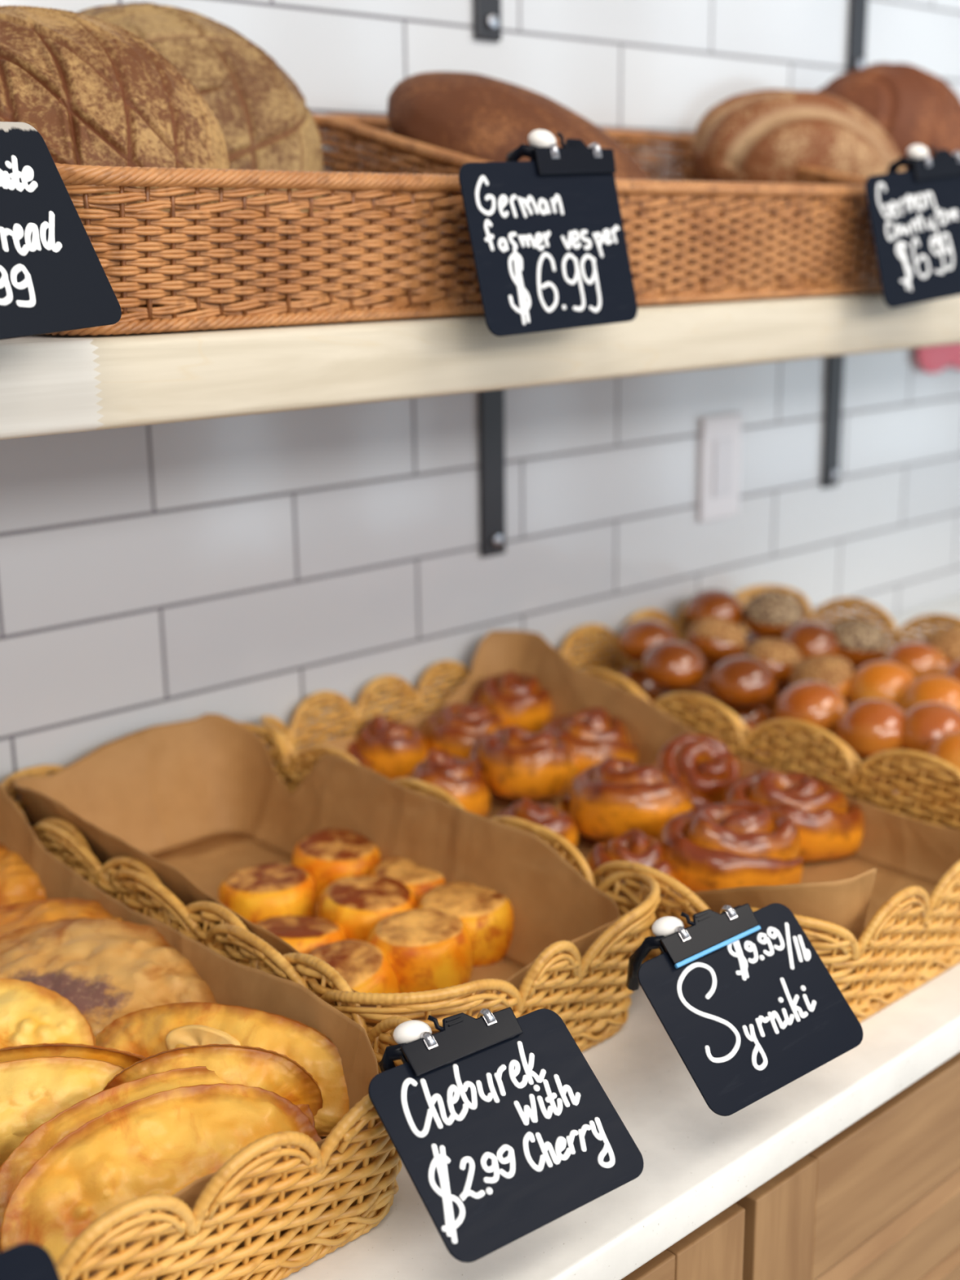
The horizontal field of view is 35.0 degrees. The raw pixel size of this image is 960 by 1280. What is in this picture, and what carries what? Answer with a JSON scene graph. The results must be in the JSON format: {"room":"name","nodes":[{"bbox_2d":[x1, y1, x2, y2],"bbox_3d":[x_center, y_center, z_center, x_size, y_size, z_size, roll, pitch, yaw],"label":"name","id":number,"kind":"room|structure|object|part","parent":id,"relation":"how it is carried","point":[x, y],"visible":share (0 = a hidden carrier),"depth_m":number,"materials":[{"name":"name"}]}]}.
{"room":"food shop","nodes":[
{"label":"food shop","id":0,"kind":"room"},
{"bbox_2d":[0,0,959,826],"bbox_3d":[0.571,-0.541,2.056,7.700,2.800,0.120,-14,20,-41],"label":"wall","id":1,"kind":"structure","parent":0,"point":[245,569],"depth_m":1.49,"materials":[{"name":"white tile"}]},
{"bbox_2d":[0,292,959,439],"bbox_3d":[-0.244,-0.194,1.055,3.868,0.052,0.326,-14,20,-41],"label":"wall shelf","id":2,"kind":"object","parent":1,"relation":"attached to","point":[50,384],"visible":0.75,"depth_m":1.00,"materials":[{"name":"beige wood"}]},
{"bbox_2d":[42,113,485,335],"bbox_3d":[-0.190,-0.309,1.075,0.418,0.158,0.326,-14,20,-41],"label":"bread basket","id":3,"kind":"object","parent":2,"relation":"on","point":[351,261],"visible":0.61,"depth_m":0.94,"materials":[{"name":"wicker"}]},
{"bbox_2d":[0,121,121,340],"bbox_3d":[-0.256,-0.208,0.743,0.079,0.121,0.147,7,17,28],"label":"price sign","id":4,"kind":"object","parent":3,"relation":"attached to","point":[53,278],"visible":1,"depth_m":0.77,"materials":[{"name":"plastic"}]},
{"bbox_2d":[0,4,231,313],"bbox_3d":[-0.266,-0.296,0.948,0.228,0.192,0.156,-9,17,-28],"label":"round loaf","id":5,"kind":"object","parent":3,"relation":"in","point":[96,92],"visible":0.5,"depth_m":0.91,"materials":[{"name":"food"}]},
{"bbox_2d":[78,1,323,306],"bbox_3d":[-0.231,-0.352,1.105,0.245,0.218,0.151,-6,15,-18],"label":"round loaf","id":6,"kind":"object","parent":3,"relation":"in","point":[264,117],"visible":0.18,"depth_m":1.09,"materials":[{"name":"food"}]},
{"bbox_2d":[458,129,637,336],"bbox_3d":[0.039,-0.279,1.038,0.144,0.133,0.056,-13,19,-39],"label":"price sign","id":7,"kind":"object","parent":3,"relation":"attached to","point":[547,236],"visible":1,"depth_m":1.03,"materials":[{"name":"black plastic"}]},
{"bbox_3d":[0.066,-0.331,1.042,0.074,0.024,0.002,-16,8,-38],"label":"clip plate","id":8,"kind":"part","parent":7,"relation":"part of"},
{"bbox_2d":[324,113,882,306],"bbox_3d":[0.128,-0.387,1.357,0.470,0.158,0.326,-14,20,-41],"label":"bread basket","id":9,"kind":"object","parent":2,"relation":"on","point":[837,245],"visible":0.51,"depth_m":1.25,"materials":[{"name":"wicker"}]},
{"bbox_2d":[386,71,666,249],"bbox_3d":[0.042,-0.394,1.284,0.237,0.163,0.156,-3,15,-9],"label":"loaf","id":10,"kind":"object","parent":9,"relation":"in","point":[474,115],"visible":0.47,"depth_m":1.23,"materials":[{"name":"food"}]},
{"bbox_2d":[864,144,959,307],"bbox_3d":[0.388,-0.366,1.345,0.150,0.137,0.054,-10,17,-31],"label":"price sign","id":11,"kind":"object","parent":9,"relation":"attached to","point":[914,212],"visible":1,"depth_m":1.32,"materials":[{"name":"black plastic"}]},
{"bbox_3d":[0.407,-0.418,1.337,0.074,0.024,0.002,-16,9,-30],"label":"clip plate","id":12,"kind":"part","parent":11,"relation":"part of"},
{"bbox_2d":[676,133,866,281],"bbox_3d":[0.473,-0.472,1.663,0.482,0.158,0.326,-14,20,-41],"label":"bread basket","id":13,"kind":"object","parent":2,"relation":"on","point":[683,162],"visible":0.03,"depth_m":1.60,"materials":[{"name":"wicker"}]},
{"bbox_2d":[690,88,905,213],"bbox_3d":[0.324,-0.484,1.551,0.225,0.146,0.154,-4,15,-11],"label":"loaf","id":14,"kind":"object","parent":13,"relation":"in","point":[762,135],"visible":0.64,"depth_m":1.49,"materials":[{"name":"food"}]},
{"bbox_2d":[816,62,959,169],"bbox_3d":[0.453,-0.565,1.716,0.203,0.158,0.157,-3,15,-10],"label":"loaf","id":15,"kind":"object","parent":13,"relation":"in","point":[911,104],"visible":0.3,"depth_m":1.65,"materials":[{"name":"food"}]},
{"bbox_2d":[473,0,501,41],"bbox_3d":[0.088,-0.641,1.315,0.033,0.208,0.250,-14,20,-41],"label":"bracket","id":16,"kind":"object","parent":1,"relation":"attached to","point":[486,13],"visible":1,"depth_m":1.42,"materials":[{"name":"black metal"}]},
{"bbox_2d":[478,389,506,557],"bbox_3d":[0.095,-0.165,1.439,0.033,0.208,0.250,-14,20,-41],"label":"shelf bracket","id":17,"kind":"object","parent":1,"relation":"attached to","point":[491,403],"visible":0.45,"depth_m":1.53,"materials":[{"name":"black metal"}]},
{"bbox_2d":[697,412,742,522],"bbox_3d":[0.281,-0.201,1.775,0.072,0.122,0.009,-14,20,-41],"label":"light switch","id":18,"kind":"object","parent":1,"relation":"attached to","point":[720,437],"visible":1,"depth_m":1.77,"materials":[{"name":"white plastic"}]},
{"bbox_2d":[821,355,844,488],"bbox_3d":[0.525,-0.272,1.820,0.033,0.205,0.250,-14,20,-41],"label":"shelf bracket","id":19,"kind":"object","parent":1,"relation":"attached to","point":[834,364],"visible":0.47,"depth_m":1.91,"materials":[{"name":"black metal"}]},
{"bbox_2d":[846,0,867,71],"bbox_3d":[0.529,-0.749,1.705,0.033,0.208,0.250,-14,20,-41],"label":"bracket","id":20,"kind":"object","parent":1,"relation":"attached to","point":[858,9],"visible":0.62,"depth_m":1.80,"materials":[{"name":"black metal"}]},
{"bbox_2d":[916,343,959,373],"bbox_3d":[0.671,-0.408,2.090,0.260,0.072,0.004,-14,20,-41],"label":"paper decoration","id":21,"kind":"object","parent":1,"relation":"attached to","point":[932,359],"visible":0.4,"depth_m":2.04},
{"bbox_3d":[0.676,0.467,1.853,0.644,0.790,0.630,-14,20,-41],"label":"base cabinet","id":22,"kind":"object","parent":1,"relation":"attached to","visible":0},
{"bbox_2d":[281,595,959,1279],"bbox_3d":[0.473,0.115,1.582,5.500,0.028,0.654,-14,20,-41],"label":"countertop","id":23,"kind":"structure","parent":22,"relation":"on","point":[699,1162],"depth_m":0.89,"materials":[{"name":"stone"}]},
{"bbox_2d":[11,798,412,1279],"bbox_3d":[-0.320,0.237,0.905,0.340,0.099,0.576,-14,20,-41],"label":"basket","id":24,"kind":"object","parent":23,"relation":"on","point":[285,1245],"visible":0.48,"depth_m":0.74,"materials":[{"name":"wicker"}]},
{"bbox_2d":[0,1242,61,1279],"bbox_3d":[-0.200,0.269,0.538,0.123,0.077,0.097,-12,18,-37],"label":"price sign","id":25,"kind":"object","parent":24,"relation":"attached to","point":[25,1260],"visible":1,"depth_m":0.58,"materials":[{"name":"black plastic"}]},
{"bbox_2d":[0,785,378,1279],"bbox_3d":[-0.321,0.222,0.906,0.307,0.106,0.540,-14,20,-41],"label":"paper liner","id":26,"kind":"object","parent":24,"relation":"in","point":[230,982],"visible":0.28,"depth_m":0.91,"materials":[{"name":"paper"}]},
{"bbox_2d":[0,844,47,906],"bbox_3d":[-0.360,0.185,1.115,0.132,0.049,0.080,4,15,18],"label":"pastry","id":27,"kind":"object","parent":26,"relation":"on","point":[19,882],"visible":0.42,"depth_m":1.10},
{"bbox_2d":[0,977,96,1048],"bbox_3d":[-0.291,0.234,0.888,0.140,0.051,0.062,1,15,6],"label":"pastry","id":28,"kind":"object","parent":26,"relation":"on","point":[31,1013],"visible":0.54,"depth_m":0.89,"materials":[{"name":"food"}]},
{"bbox_2d":[0,1056,124,1166],"bbox_3d":[-0.251,0.258,0.817,0.150,0.054,0.035,-5,15,-16],"label":"pastry","id":29,"kind":"object","parent":26,"relation":"on","point":[34,1091],"visible":0.48,"depth_m":0.82,"materials":[{"name":"food"}]},
{"bbox_2d":[0,897,142,935],"bbox_3d":[-0.284,0.213,1.007,0.194,0.049,0.101,2,15,11],"label":"pastry","id":30,"kind":"object","parent":26,"relation":"on","point":[15,916],"visible":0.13,"depth_m":1.03,"materials":[{"name":"food"}]},
{"bbox_2d":[0,1042,146,1068],"bbox_3d":[-0.236,0.247,0.871,0.139,0.046,0.026,0,15,2],"label":"pastry","id":31,"kind":"object","parent":26,"relation":"on","point":[124,1059],"visible":0.09,"depth_m":0.86,"materials":[{"name":"food"}]},
{"bbox_2d":[0,917,216,1037],"bbox_3d":[-0.254,0.221,0.948,0.202,0.048,0.121,3,15,13],"label":"pastry","id":32,"kind":"object","parent":26,"relation":"on","point":[110,970],"visible":0.45,"depth_m":0.95,"materials":[{"name":"food"}]},
{"bbox_2d":[0,1066,315,1227],"bbox_3d":[-0.168,0.264,0.792,0.176,0.057,0.053,-10,17,-30],"label":"pastry","id":33,"kind":"object","parent":26,"relation":"on","point":[37,1143],"visible":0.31,"depth_m":0.79,"materials":[{"name":"food"}]},
{"bbox_2d":[0,1083,321,1264],"bbox_3d":[-0.158,0.270,0.767,0.172,0.061,0.060,-11,18,-35],"label":"pastry","id":34,"kind":"object","parent":26,"relation":"on","point":[162,1142],"visible":0.52,"depth_m":0.76,"materials":[{"name":"food"}]},
{"bbox_2d":[103,1044,323,1115],"bbox_3d":[-0.147,0.253,0.826,0.123,0.060,0.028,-2,15,-5],"label":"pastry","id":35,"kind":"object","parent":26,"relation":"on","point":[275,1072],"visible":0.3,"depth_m":0.83,"materials":[{"name":"food"}]},
{"bbox_2d":[95,1001,349,1136],"bbox_3d":[-0.146,0.243,0.864,0.177,0.061,0.042,3,15,16],"label":"pastry","id":36,"kind":"object","parent":26,"relation":"on","point":[146,1032],"visible":0.26,"depth_m":0.86,"materials":[{"name":"food"}]},
{"bbox_2d":[368,1007,644,1262],"bbox_3d":[0.008,0.234,0.764,0.123,0.077,0.097,-12,18,-36],"label":"price sign","id":37,"kind":"object","parent":24,"relation":"attached to","point":[501,1126],"visible":1,"depth_m":0.76,"materials":[{"name":"black plastic"}]},
{"bbox_3d":[-0.009,0.202,0.779,0.070,0.002,0.023,-12,57,-36],"label":"clip plate","id":38,"kind":"part","parent":37,"relation":"part of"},
{"bbox_2d":[0,722,660,1054],"bbox_3d":[-0.129,0.182,1.107,0.258,0.099,0.527,-14,20,-41],"label":"basket","id":39,"kind":"object","parent":23,"relation":"on","point":[609,1000],"visible":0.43,"depth_m":0.96,"materials":[{"name":"wicker"}]},
{"bbox_2d":[13,713,619,1045],"bbox_3d":[-0.137,0.170,1.106,0.233,0.103,0.497,-14,20,-41],"label":"paper liner","id":40,"kind":"object","parent":39,"relation":"in","point":[200,801],"visible":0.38,"depth_m":1.24,"materials":[{"name":"paper"}]},
{"bbox_2d":[217,863,315,924],"bbox_3d":[-0.160,0.197,1.150,0.074,0.044,0.074,-5,15,-17],"label":"pastry","id":41,"kind":"object","parent":40,"relation":"on","point":[261,892],"visible":0.71,"depth_m":1.12,"materials":[{"name":"food"}]},
{"bbox_2d":[255,915,346,953],"bbox_3d":[-0.130,0.221,1.077,0.073,0.050,0.075,-1,15,-2],"label":"pastry","id":42,"kind":"object","parent":40,"relation":"on","point":[304,934],"visible":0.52,"depth_m":1.06,"materials":[{"name":"food"}]},
{"bbox_2d":[291,828,380,902],"bbox_3d":[-0.112,0.178,1.202,0.073,0.044,0.075,-4,15,-13],"label":"pastry","id":43,"kind":"object","parent":40,"relation":"on","point":[329,855],"visible":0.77,"depth_m":1.18,"materials":[{"name":"food"}]},
{"bbox_2d":[306,939,399,993],"bbox_3d":[-0.092,0.233,1.014,0.075,0.050,0.075,-9,17,-30],"label":"pastry","id":44,"kind":"object","parent":40,"relation":"on","point":[365,967],"visible":0.34,"depth_m":1.00,"materials":[{"name":"food"}]},
{"bbox_2d":[317,875,417,942],"bbox_3d":[-0.083,0.203,1.119,0.075,0.044,0.074,-8,16,-25],"label":"pastry","id":45,"kind":"object","parent":40,"relation":"on","point":[356,904],"visible":0.68,"depth_m":1.10,"materials":[{"name":"food"}]},
{"bbox_2d":[369,855,444,902],"bbox_3d":[-0.048,0.191,1.167,0.075,0.044,0.074,-4,15,-14],"label":"pastry","id":46,"kind":"object","parent":40,"relation":"on","point":[420,879],"visible":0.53,"depth_m":1.15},
{"bbox_2d":[366,908,473,993],"bbox_3d":[-0.041,0.218,1.056,0.074,0.048,0.075,-7,16,-23],"label":"pastry","id":47,"kind":"object","parent":40,"relation":"on","point":[427,949],"visible":0.84,"depth_m":1.03,"materials":[{"name":"food"}]},
{"bbox_2d":[416,880,514,966],"bbox_3d":[-0.010,0.206,1.100,0.075,0.049,0.074,-4,15,-11],"label":"pastry","id":48,"kind":"object","parent":40,"relation":"on","point":[487,913],"visible":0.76,"depth_m":1.08,"materials":[{"name":"food"}]},
{"bbox_2d":[626,902,862,1115],"bbox_3d":[0.144,0.199,0.878,0.121,0.084,0.104,-10,17,-32],"label":"price sign","id":49,"kind":"object","parent":39,"relation":"attached to","point":[748,1004],"visible":1,"depth_m":0.86,"materials":[{"name":"black plastic"}]},
{"bbox_3d":[0.132,0.166,0.878,0.066,0.002,0.021,-17,65,-30],"label":"clip plate","id":50,"kind":"part","parent":49,"relation":"part of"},
{"bbox_2d":[259,659,959,1022],"bbox_3d":[0.118,0.138,1.262,0.341,0.099,0.632,-14,20,-41],"label":"basket","id":51,"kind":"object","parent":23,"relation":"on","point":[913,937],"visible":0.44,"depth_m":1.23,"materials":[{"name":"wicker"}]},
{"bbox_2d":[296,630,959,990],"bbox_3d":[0.120,0.122,1.257,0.314,0.112,0.614,-14,20,-41],"label":"paper liner","id":52,"kind":"object","parent":51,"relation":"in","point":[896,852],"visible":0.19,"depth_m":1.24,"materials":[{"name":"paper"}]},
{"bbox_2d":[346,714,427,780],"bbox_3d":[-0.090,0.101,1.438,0.080,0.062,0.079,-14,20,-41],"label":"pastry","id":53,"kind":"object","parent":52,"relation":"on","point":[393,749],"visible":0.82,"depth_m":1.41,"materials":[{"name":"food"}]},
{"bbox_2d":[405,749,490,817],"bbox_3d":[-0.031,0.129,1.343,0.078,0.065,0.085,-11,18,-33],"label":"pastry","id":54,"kind":"object","parent":52,"relation":"on","point":[457,776],"visible":0.54,"depth_m":1.32,"materials":[{"name":"food"}]},
{"bbox_2d":[421,702,505,759],"bbox_3d":[-0.013,0.092,1.465,0.085,0.058,0.091,-6,16,-20],"label":"pastry","id":55,"kind":"object","parent":52,"relation":"on","point":[454,728],"visible":0.6,"depth_m":1.44,"materials":[{"name":"food"}]},
{"bbox_2d":[470,670,551,733],"bbox_3d":[0.032,0.062,1.520,0.086,0.063,0.078,11,19,38],"label":"pastry","id":56,"kind":"object","parent":52,"relation":"on","point":[519,700],"visible":0.84,"depth_m":1.49,"materials":[{"name":"food"}]},
{"bbox_2d":[467,725,578,799],"bbox_3d":[0.036,0.106,1.371,0.102,0.064,0.090,6,16,23],"label":"pastry","id":57,"kind":"object","parent":52,"relation":"on","point":[516,762],"visible":0.97,"depth_m":1.34,"materials":[{"name":"food"}]},
{"bbox_2d":[496,798,577,848],"bbox_3d":[0.043,0.157,1.242,0.073,0.061,0.073,3,15,13],"label":"pastry","id":58,"kind":"object","parent":52,"relation":"on","point":[544,815],"visible":0.3,"depth_m":1.22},
{"bbox_2d":[539,706,638,775],"bbox_3d":[0.100,0.098,1.429,0.098,0.066,0.093,-14,20,-42],"label":"pastry","id":59,"kind":"object","parent":52,"relation":"on","point":[593,735],"visible":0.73,"depth_m":1.40,"materials":[{"name":"food"}]},
{"bbox_2d":[560,757,693,840],"bbox_3d":[0.124,0.131,1.280,0.114,0.066,0.106,8,17,30],"label":"pastry","id":60,"kind":"object","parent":52,"relation":"on","point":[614,797],"visible":0.96,"depth_m":1.24,"materials":[{"name":"food"}]},
{"bbox_2d":[586,829,678,880],"bbox_3d":[0.118,0.177,1.173,0.072,0.060,0.068,-6,16,-20],"label":"pastry","id":61,"kind":"object","parent":52,"relation":"on","point":[633,846],"visible":0.3,"depth_m":1.16,"materials":[{"name":"food"}]},
{"bbox_2d":[653,733,740,808],"bbox_3d":[0.187,0.123,1.327,0.080,0.078,0.076,-11,18,-35],"label":"pastry","id":62,"kind":"object","parent":52,"relation":"on","point":[702,762],"visible":0.72,"depth_m":1.30,"materials":[{"name":"food"}]},
{"bbox_2d":[657,801,802,892],"bbox_3d":[0.194,0.160,1.190,0.115,0.064,0.096,-4,15,-12],"label":"pastry","id":63,"kind":"object","parent":52,"relation":"on","point":[735,844],"visible":0.94,"depth_m":1.16,"materials":[{"name":"food"}]},
{"bbox_2d":[721,769,864,862],"bbox_3d":[0.257,0.142,1.253,0.117,0.068,0.085,2,15,11],"label":"pastry","id":64,"kind":"object","parent":52,"relation":"on","point":[829,828],"visible":0.64,"depth_m":1.23,"materials":[{"name":"food"}]},
{"bbox_2d":[560,584,959,823],"bbox_3d":[0.398,0.069,1.510,0.436,0.099,0.632,-14,20,-41],"label":"basket","id":65,"kind":"object","parent":23,"relation":"on","point":[577,635],"visible":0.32,"depth_m":1.68,"materials":[{"name":"wicker"}]},
{"bbox_2d":[615,666,662,697],"bbox_3d":[0.167,0.054,1.640,0.066,0.050,0.067,9,18,33],"label":"bun","id":66,"kind":"object","parent":65,"relation":"in","point":[635,675],"visible":0.33,"depth_m":1.61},
{"bbox_2d":[617,618,678,664],"bbox_3d":[0.180,0.003,1.628,0.067,0.050,0.066,8,17,30],"label":"bun","id":67,"kind":"object","parent":66,"relation":"on","point":[636,637],"visible":0.66,"depth_m":1.61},
{"bbox_2d":[644,693,657,702],"bbox_3d":[0.163,0.079,1.543,0.067,0.049,0.066,-5,15,-17],"label":"bun","id":68,"kind":"object","parent":65,"relation":"in","point":[652,699],"visible":0.08,"depth_m":1.53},
{"bbox_2d":[655,682,716,701],"bbox_3d":[0.214,0.066,1.589,0.067,0.049,0.067,-6,16,-19],"label":"bun","id":69,"kind":"object","parent":65,"relation":"in","point":[702,689],"visible":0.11,"depth_m":1.57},
{"bbox_2d":[640,640,706,689],"bbox_3d":[0.197,0.025,1.553,0.067,0.050,0.067,-6,15,-18],"label":"bun","id":70,"kind":"object","parent":69,"relation":"on","point":[667,664],"visible":1,"depth_m":1.53,"materials":[{"name":"food"}]},
{"bbox_2d":[702,667,717,700],"bbox_3d":[0.266,0.054,1.635,0.067,0.051,0.067,-4,15,-12],"label":"bun","id":71,"kind":"object","parent":65,"relation":"in","point":[705,682],"visible":0.06,"depth_m":1.63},
{"bbox_2d":[684,617,746,664],"bbox_3d":[0.256,0.001,1.650,0.067,0.052,0.068,-4,15,-14],"label":"bun","id":72,"kind":"object","parent":71,"relation":"on","point":[717,639],"visible":0.81,"depth_m":1.62,"materials":[{"name":"food"}]},
{"bbox_2d":[705,662,716,671],"bbox_3d":[0.271,0.029,1.732,0.067,0.050,0.067,-10,17,-32],"label":"bun","id":73,"kind":"object","parent":65,"relation":"in","point":[709,666],"visible":0.03,"depth_m":1.70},
{"bbox_2d":[685,588,744,626],"bbox_3d":[0.267,-0.033,1.728,0.067,0.050,0.067,-9,17,-29],"label":"bun","id":74,"kind":"object","parent":73,"relation":"on","point":[710,602],"visible":0.64,"depth_m":1.71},
{"bbox_2d":[715,699,771,724],"bbox_3d":[0.262,0.079,1.539,0.067,0.049,0.067,9,18,33],"label":"bun","id":75,"kind":"object","parent":65,"relation":"in","point":[761,713],"visible":0.08,"depth_m":1.51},
{"bbox_2d":[708,655,776,706],"bbox_3d":[0.261,0.041,1.510,0.067,0.049,0.066,0,15,-4],"label":"bun","id":76,"kind":"object","parent":75,"relation":"on","point":[740,681],"visible":1,"depth_m":1.49,"materials":[{"name":"food"}]},
{"bbox_2d":[721,722,782,757],"bbox_3d":[0.258,0.105,1.442,0.067,0.051,0.066,-6,16,-20],"label":"bun","id":77,"kind":"object","parent":65,"relation":"in","point":[751,726],"visible":0.06,"depth_m":1.43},
{"bbox_2d":[743,631,764,646],"bbox_3d":[0.323,0.016,1.778,0.066,0.050,0.067,-4,15,-12],"label":"bun","id":78,"kind":"object","parent":65,"relation":"in","point":[750,637],"visible":0.05,"depth_m":1.76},
{"bbox_2d":[764,686,788,715],"bbox_3d":[0.314,0.066,1.585,0.067,0.049,0.067,-3,15,-10],"label":"bun","id":79,"kind":"object","parent":65,"relation":"in","point":[771,704],"visible":0.02,"depth_m":1.56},
{"bbox_2d":[741,638,803,688],"bbox_3d":[0.301,0.024,1.570,0.067,0.052,0.066,-5,15,-16],"label":"bun","id":80,"kind":"object","parent":79,"relation":"on","point":[780,656],"visible":0.65,"depth_m":1.54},
{"bbox_2d":[766,714,823,738],"bbox_3d":[0.310,0.092,1.489,0.066,0.049,0.067,-7,16,-22],"label":"bun","id":81,"kind":"object","parent":65,"relation":"in","point":[771,717],"visible":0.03,"depth_m":1.49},
{"bbox_2d":[783,748,844,775],"bbox_3d":[0.305,0.117,1.392,0.067,0.050,0.067,-5,15,-15],"label":"bun","id":82,"kind":"object","parent":65,"relation":"in","point":[842,770],"visible":0.02,"depth_m":1.37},
{"bbox_2d":[773,680,847,737],"bbox_3d":[0.308,0.064,1.421,0.066,0.050,0.067,-7,16,-21],"label":"bun","id":83,"kind":"object","parent":82,"relation":"on","point":[820,704],"visible":0.7,"depth_m":1.40,"materials":[{"name":"food"}]},
{"bbox_2d":[831,698,851,733],"bbox_3d":[0.361,0.079,1.535,0.066,0.050,0.066,-10,17,-32],"label":"bun","id":84,"kind":"object","parent":65,"relation":"in","point":[848,704],"visible":0.02,"depth_m":1.51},
{"bbox_2d":[788,653,854,700],"bbox_3d":[0.340,0.040,1.508,0.067,0.052,0.067,-5,15,-17],"label":"bun","id":85,"kind":"object","parent":84,"relation":"on","point":[836,671],"visible":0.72,"depth_m":1.49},
{"bbox_2d":[832,731,866,761],"bbox_3d":[0.357,0.104,1.439,0.066,0.051,0.067,-6,16,-20],"label":"bun","id":86,"kind":"object","parent":65,"relation":"in","point":[861,758],"visible":0.02,"depth_m":1.41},
{"bbox_2d":[852,760,915,799],"bbox_3d":[0.353,0.130,1.342,0.067,0.049,0.067,-6,16,-19],"label":"bun","id":87,"kind":"object","parent":65,"relation":"in","point":[877,780],"visible":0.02,"depth_m":1.32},
{"bbox_2d":[835,698,905,757],"bbox_3d":[0.354,0.079,1.368,0.067,0.050,0.067,-4,15,-13],"label":"bun","id":88,"kind":"object","parent":87,"relation":"on","point":[869,726],"visible":0.77,"depth_m":1.34,"materials":[{"name":"food"}]},
{"bbox_2d":[913,788,954,819],"bbox_3d":[0.401,0.142,1.291,0.066,0.051,0.066,8,17,31],"label":"bun","id":89,"kind":"object","parent":65,"relation":"in","point":[933,788],"visible":0.02,"depth_m":1.27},
{"bbox_2d":[924,731,959,776],"bbox_3d":[0.409,0.102,1.284,0.067,0.050,0.067,-6,16,-19],"label":"bun","id":90,"kind":"object","parent":89,"relation":"on","point":[946,748],"visible":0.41,"depth_m":1.27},
{"label":"bun","id":91,"kind":"object","parent":65,"relation":"in","visible":0},
{"bbox_2d":[829,617,887,667],"bbox_3d":[0.403,0.003,1.637,0.066,0.050,0.067,1,15,6],"label":"bun","id":92,"kind":"object","parent":91,"relation":"on","point":[860,642],"visible":0.76,"depth_m":1.61,"materials":[{"name":"food"}]},
{"label":"bun","id":93,"kind":"object","parent":65,"relation":"in","visible":0},
{"bbox_2d":[902,702,959,752],"bbox_3d":[0.403,0.082,1.348,0.067,0.051,0.065,-7,16,-22],"label":"bun","id":94,"kind":"object","parent":93,"relation":"on","point":[923,723],"visible":0.63,"depth_m":1.33,"materials":[{"name":"food"}]},
{"bbox_3d":[0.366,0.054,1.631,0.067,0.049,0.067,3,8,9],"label":"bun","id":95,"kind":"object","parent":65,"relation":"in","visible":0},
{"bbox_2d":[779,621,839,659],"bbox_3d":[0.354,0.005,1.633,0.067,0.049,0.067,-4,15,-11],"label":"bun","id":96,"kind":"object","parent":95,"relation":"on","point":[810,638],"visible":0.51,"depth_m":1.61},
{"bbox_3d":[0.414,0.067,1.580,0.067,0.049,0.067,8,24,-7],"label":"bun","id":97,"kind":"object","parent":65,"relation":"in","visible":0},
{"bbox_2d":[882,641,947,679],"bbox_3d":[0.444,0.027,1.557,0.067,0.050,0.066,0,15,2],"label":"bun","id":98,"kind":"object","parent":97,"relation":"on","point":[920,659],"visible":0.52,"depth_m":1.53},
{"bbox_3d":[0.410,0.091,1.485,0.068,0.049,0.068,1,10,-32],"label":"bun","id":99,"kind":"object","parent":65,"relation":"in","visible":0},
{"bbox_2d":[847,660,915,706],"bbox_3d":[0.391,0.046,1.483,0.066,0.050,0.066,-4,15,-14],"label":"bun","id":100,"kind":"object","parent":99,"relation":"on","point":[878,679],"visible":0.62,"depth_m":1.46,"materials":[{"name":"food"}]},
{"label":"bun","id":101,"kind":"object","parent":65,"relation":"in","visible":0},
{"bbox_2d":[921,626,959,666],"bbox_3d":[0.492,0.012,1.581,0.067,0.051,0.067,-3,15,-8],"label":"bun","id":102,"kind":"object","parent":101,"relation":"on","point":[946,640],"visible":0.63,"depth_m":1.56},
{"label":"bun","id":103,"kind":"object","parent":65,"relation":"in","visible":0},
{"bbox_2d":[899,675,959,711],"bbox_3d":[0.431,0.058,1.436,0.066,0.049,0.067,-4,15,-13],"label":"bun","id":104,"kind":"object","parent":103,"relation":"on","point":[944,689],"visible":0.57,"depth_m":1.42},
{"label":"bun","id":105,"kind":"object","parent":65,"relation":"in","visible":0},
{"bbox_2d":[743,590,804,639],"bbox_3d":[0.329,-0.028,1.703,0.067,0.052,0.067,-5,15,-14],"label":"bun","id":106,"kind":"object","parent":105,"relation":"on","point":[767,614],"visible":0.96,"depth_m":1.68,"materials":[{"name":"food"}]},
{"label":"bun","id":107,"kind":"object","parent":65,"relation":"in","visible":0},
{"bbox_2d":[942,658,959,681],"bbox_3d":[0.484,0.041,1.489,0.067,0.050,0.067,-6,16,-20],"label":"bun","id":108,"kind":"object","parent":107,"relation":"on","point":[953,670],"visible":0.34,"depth_m":1.48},
{"bbox_3d":[1.781,1.175,1.166,7.700,0.100,3.400,-14,20,-41],"label":"floor","id":109,"kind":"structure","parent":0,"visible":0},
{"bbox_2d":[621,1203,745,1279],"bbox_3d":[-0.220,0.686,1.060,0.480,0.790,0.630,-14,20,-41],"label":"base cabinet","id":110,"kind":"object","parent":109,"relation":"on","point":[714,1251],"visible":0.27,"depth_m":0.88,"materials":[{"name":"brown wood"}]},
{"bbox_3d":[-0.024,0.420,0.765,0.349,0.090,0.022,-14,20,-41],"label":"rail","id":111,"kind":"part","parent":110,"relation":"part of","materials":[{"name":"brown wood"}]},
{"bbox_2d":[735,1052,959,1279],"bbox_3d":[0.197,0.584,1.430,0.647,0.790,0.630,-14,20,-41],"label":"base cabinet","id":112,"kind":"object","parent":109,"relation":"on","point":[879,1199],"visible":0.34,"depth_m":1.01,"materials":[{"name":"brown wood"}]},
{"bbox_3d":[0.393,0.318,1.135,0.516,0.090,0.022,-14,20,-41],"label":"rail","id":113,"kind":"part","parent":112,"relation":"part of","materials":[{"name":"brown wood"}]},
{"bbox_3d":[0.400,0.628,1.213,0.516,0.549,0.030,-14,20,-41],"label":"panel","id":114,"kind":"part","parent":112,"relation":"part of","materials":[{"name":"brown wood"}]}
]}

